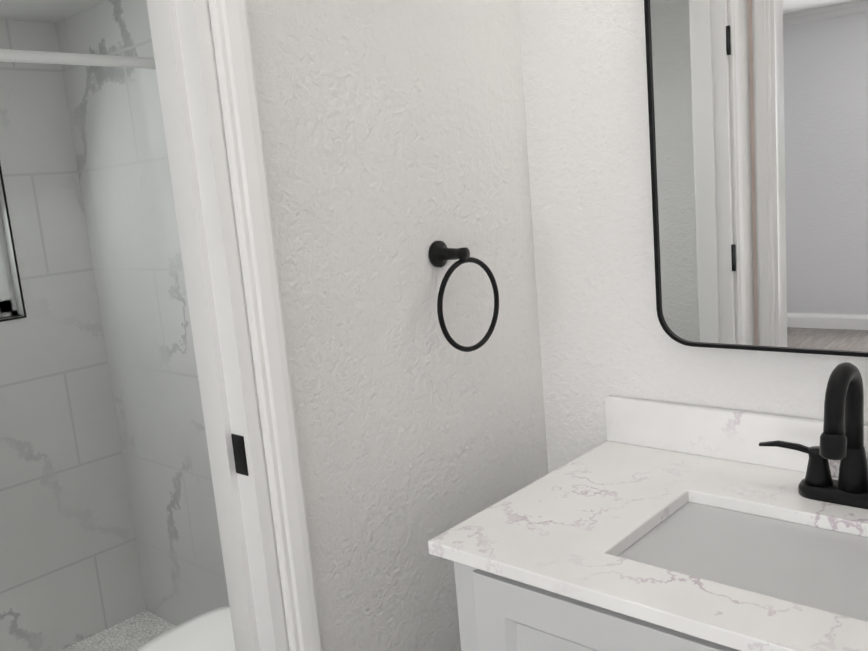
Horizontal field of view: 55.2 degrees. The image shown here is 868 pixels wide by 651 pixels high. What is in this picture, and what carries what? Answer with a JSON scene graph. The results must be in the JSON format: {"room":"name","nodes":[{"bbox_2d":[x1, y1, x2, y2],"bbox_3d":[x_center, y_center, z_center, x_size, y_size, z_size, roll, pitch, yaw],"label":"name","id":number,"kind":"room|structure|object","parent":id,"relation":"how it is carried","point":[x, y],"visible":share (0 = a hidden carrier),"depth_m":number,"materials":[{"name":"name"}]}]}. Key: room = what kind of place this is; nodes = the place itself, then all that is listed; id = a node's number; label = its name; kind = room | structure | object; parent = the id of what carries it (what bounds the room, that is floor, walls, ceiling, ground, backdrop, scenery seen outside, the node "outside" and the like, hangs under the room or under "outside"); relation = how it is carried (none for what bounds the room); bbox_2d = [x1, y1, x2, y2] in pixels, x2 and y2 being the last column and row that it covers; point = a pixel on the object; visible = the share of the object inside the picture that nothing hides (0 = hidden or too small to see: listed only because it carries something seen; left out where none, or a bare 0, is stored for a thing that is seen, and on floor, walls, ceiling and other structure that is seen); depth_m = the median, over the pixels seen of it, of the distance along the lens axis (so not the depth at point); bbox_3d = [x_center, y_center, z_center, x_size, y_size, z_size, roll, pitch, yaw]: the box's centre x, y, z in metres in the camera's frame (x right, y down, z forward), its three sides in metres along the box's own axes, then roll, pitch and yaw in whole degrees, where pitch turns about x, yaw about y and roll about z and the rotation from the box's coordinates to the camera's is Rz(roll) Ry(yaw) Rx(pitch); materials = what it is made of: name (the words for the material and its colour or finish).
{"room":"bathroom","nodes":[
{"label":"bathroom","id":0,"kind":"room"},
{"bbox_2d":[0,0,107,22],"bbox_3d":[-1.361,-0.972,1.615,0.900,0.450,1.600,4,13,42],"label":"soffit","id":1,"kind":"structure","parent":0,"point":[51,11],"depth_m":2.34,"materials":[{"name":"white paint"}]},
{"bbox_2d":[206,0,548,650],"bbox_3d":[-0.070,-0.058,1.485,0.110,2.420,0.720,4,13,42],"label":"wall","id":2,"kind":"structure","parent":0,"point":[394,136],"depth_m":1.42,"materials":[{"name":"white paint"}]},
{"bbox_2d":[147,0,322,650],"bbox_3d":[-0.495,0.219,1.013,0.131,2.108,0.746,4,13,42],"label":"door frame","id":3,"kind":"structure","parent":2,"relation":"attached to","point":[238,96],"depth_m":1.19,"materials":[{"name":"white wood"}]},
{"bbox_2d":[152,0,259,650],"bbox_3d":[-0.312,0.203,1.240,0.036,2.030,0.011,4,13,42],"label":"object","id":4,"kind":"object","parent":3,"relation":"attached to","point":[184,157],"visible":1,"depth_m":1.20,"materials":[{"name":"white"}]},
{"bbox_2d":[231,434,248,475],"bbox_3d":[-0.285,0.190,1.218,0.028,0.060,0.002,4,13,42],"label":"strike plate","id":5,"kind":"object","parent":3,"relation":"attached to","point":[239,452],"visible":1,"depth_m":1.22,"materials":[{"name":"black metal"}]},
{"bbox_2d":[428,241,498,351],"bbox_3d":[0.044,-0.053,1.478,0.067,0.199,0.168,4,13,42],"label":"towel ring","id":6,"kind":"object","parent":2,"relation":"attached to","point":[440,254],"visible":1,"depth_m":1.46,"materials":[{"name":"black metal"}]},
{"bbox_2d":[518,0,867,472],"bbox_3d":[0.682,-0.101,1.356,1.400,2.420,0.100,4,13,42],"label":"wall","id":7,"kind":"structure","parent":0,"point":[602,334],"depth_m":1.58,"materials":[{"name":"white paint"}]},
{"bbox_2d":[644,0,867,356],"bbox_3d":[0.618,-0.325,1.255,0.615,0.755,0.024,3,13,40],"label":"mirror","id":8,"kind":"object","parent":7,"relation":"attached to","point":[758,121],"visible":1,"depth_m":1.34,"materials":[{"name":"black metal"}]},
{"bbox_3d":[-0.430,1.246,1.396,3.000,0.050,2.000,4,13,42],"label":"floor","id":9,"kind":"structure","parent":0,"visible":0},
{"bbox_2d":[61,610,175,650],"bbox_3d":[-1.310,1.153,2.101,0.542,0.045,1.600,4,13,42],"label":"pan","id":10,"kind":"object","parent":9,"relation":"on","point":[136,632],"visible":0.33,"depth_m":2.69,"materials":[{"name":"grey stone"}]},
{"bbox_2d":[136,606,235,650],"bbox_3d":[-0.413,0.737,1.829,0.382,0.800,0.622,4,13,42],"label":"toilet","id":11,"kind":"object","parent":9,"relation":"on","point":[212,630],"visible":0.23,"depth_m":1.84,"materials":[{"name":"white ceramic"}]},
{"bbox_2d":[428,362,867,650],"bbox_3d":[0.542,0.617,1.185,0.950,1.091,0.589,4,13,42],"label":"bathroom vanity","id":12,"kind":"object","parent":9,"relation":"on","point":[652,525],"visible":1,"depth_m":1.21,"materials":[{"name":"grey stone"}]},
{"bbox_2d":[758,362,867,513],"bbox_3d":[0.603,0.165,1.219,0.279,0.225,0.147,4,13,42],"label":"faucet","id":13,"kind":"object","parent":12,"relation":"on","point":[842,437],"depth_m":1.25,"materials":[{"name":"black metal"}]},
{"bbox_3d":[-0.484,-0.161,2.293,1.590,2.420,0.250,4,13,42],"label":"wall","id":14,"kind":"structure","parent":0,"visible":0},
{"bbox_2d":[55,0,228,625],"bbox_3d":[-0.802,0.067,2.459,0.693,1.970,0.012,4,13,42],"label":"wall tile","id":15,"kind":"structure","parent":14,"relation":"attached to","point":[118,132],"depth_m":2.48,"materials":[{"name":"tile"}]},
{"bbox_2d":[0,49,155,68],"bbox_3d":[-1.162,-0.527,1.563,0.046,0.045,1.599,4,13,42],"label":"shower curtain rod","id":16,"kind":"object","parent":15,"relation":"attached to","point":[23,56],"visible":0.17,"depth_m":1.92,"materials":[{"name":"white metal"}]},
{"bbox_3d":[-1.525,0.595,2.300,0.100,1.110,0.910,4,13,42],"label":"wall","id":17,"kind":"structure","parent":0,"visible":0},
{"bbox_2d":[0,214,17,317],"bbox_3d":[-1.607,-0.348,2.138,0.060,0.810,0.910,4,13,42],"label":"shower window","id":18,"kind":"structure","parent":17,"relation":"attached to","point":[8,306],"depth_m":2.49,"materials":[{"name":"white glass"}]},
{"bbox_2d":[0,315,81,650],"bbox_3d":[-1.485,0.578,2.260,0.012,1.070,0.910,4,13,42],"label":"wall tile","id":19,"kind":"structure","parent":17,"relation":"attached to","point":[38,611],"depth_m":2.53,"materials":[{"name":"tile"}]},
{"bbox_3d":[-1.202,-0.153,2.609,0.100,2.420,0.240,4,13,42],"label":"wall","id":20,"kind":"structure","parent":0,"visible":0},
{"bbox_2d":[0,178,23,314],"bbox_3d":[-1.297,-0.430,2.461,0.097,0.810,0.001,4,13,42],"label":"wall tile","id":21,"kind":"structure","parent":20,"relation":"attached to","point":[8,242],"depth_m":2.49,"materials":[{"name":"tile"}]},
{"bbox_2d":[0,164,26,321],"bbox_3d":[-1.560,-0.345,2.096,0.002,0.822,0.910,4,13,42],"label":"trim","id":22,"kind":"structure","parent":20,"relation":"attached to","point":[12,241],"depth_m":2.46,"materials":[{"name":"black metal"}]},
{"bbox_2d":[0,19,145,639],"bbox_3d":[-1.143,0.051,2.606,0.012,1.930,0.240,4,13,42],"label":"wall tile","id":23,"kind":"structure","parent":20,"relation":"attached to","point":[39,168],"depth_m":2.59,"materials":[{"name":"tile"}]}
]}

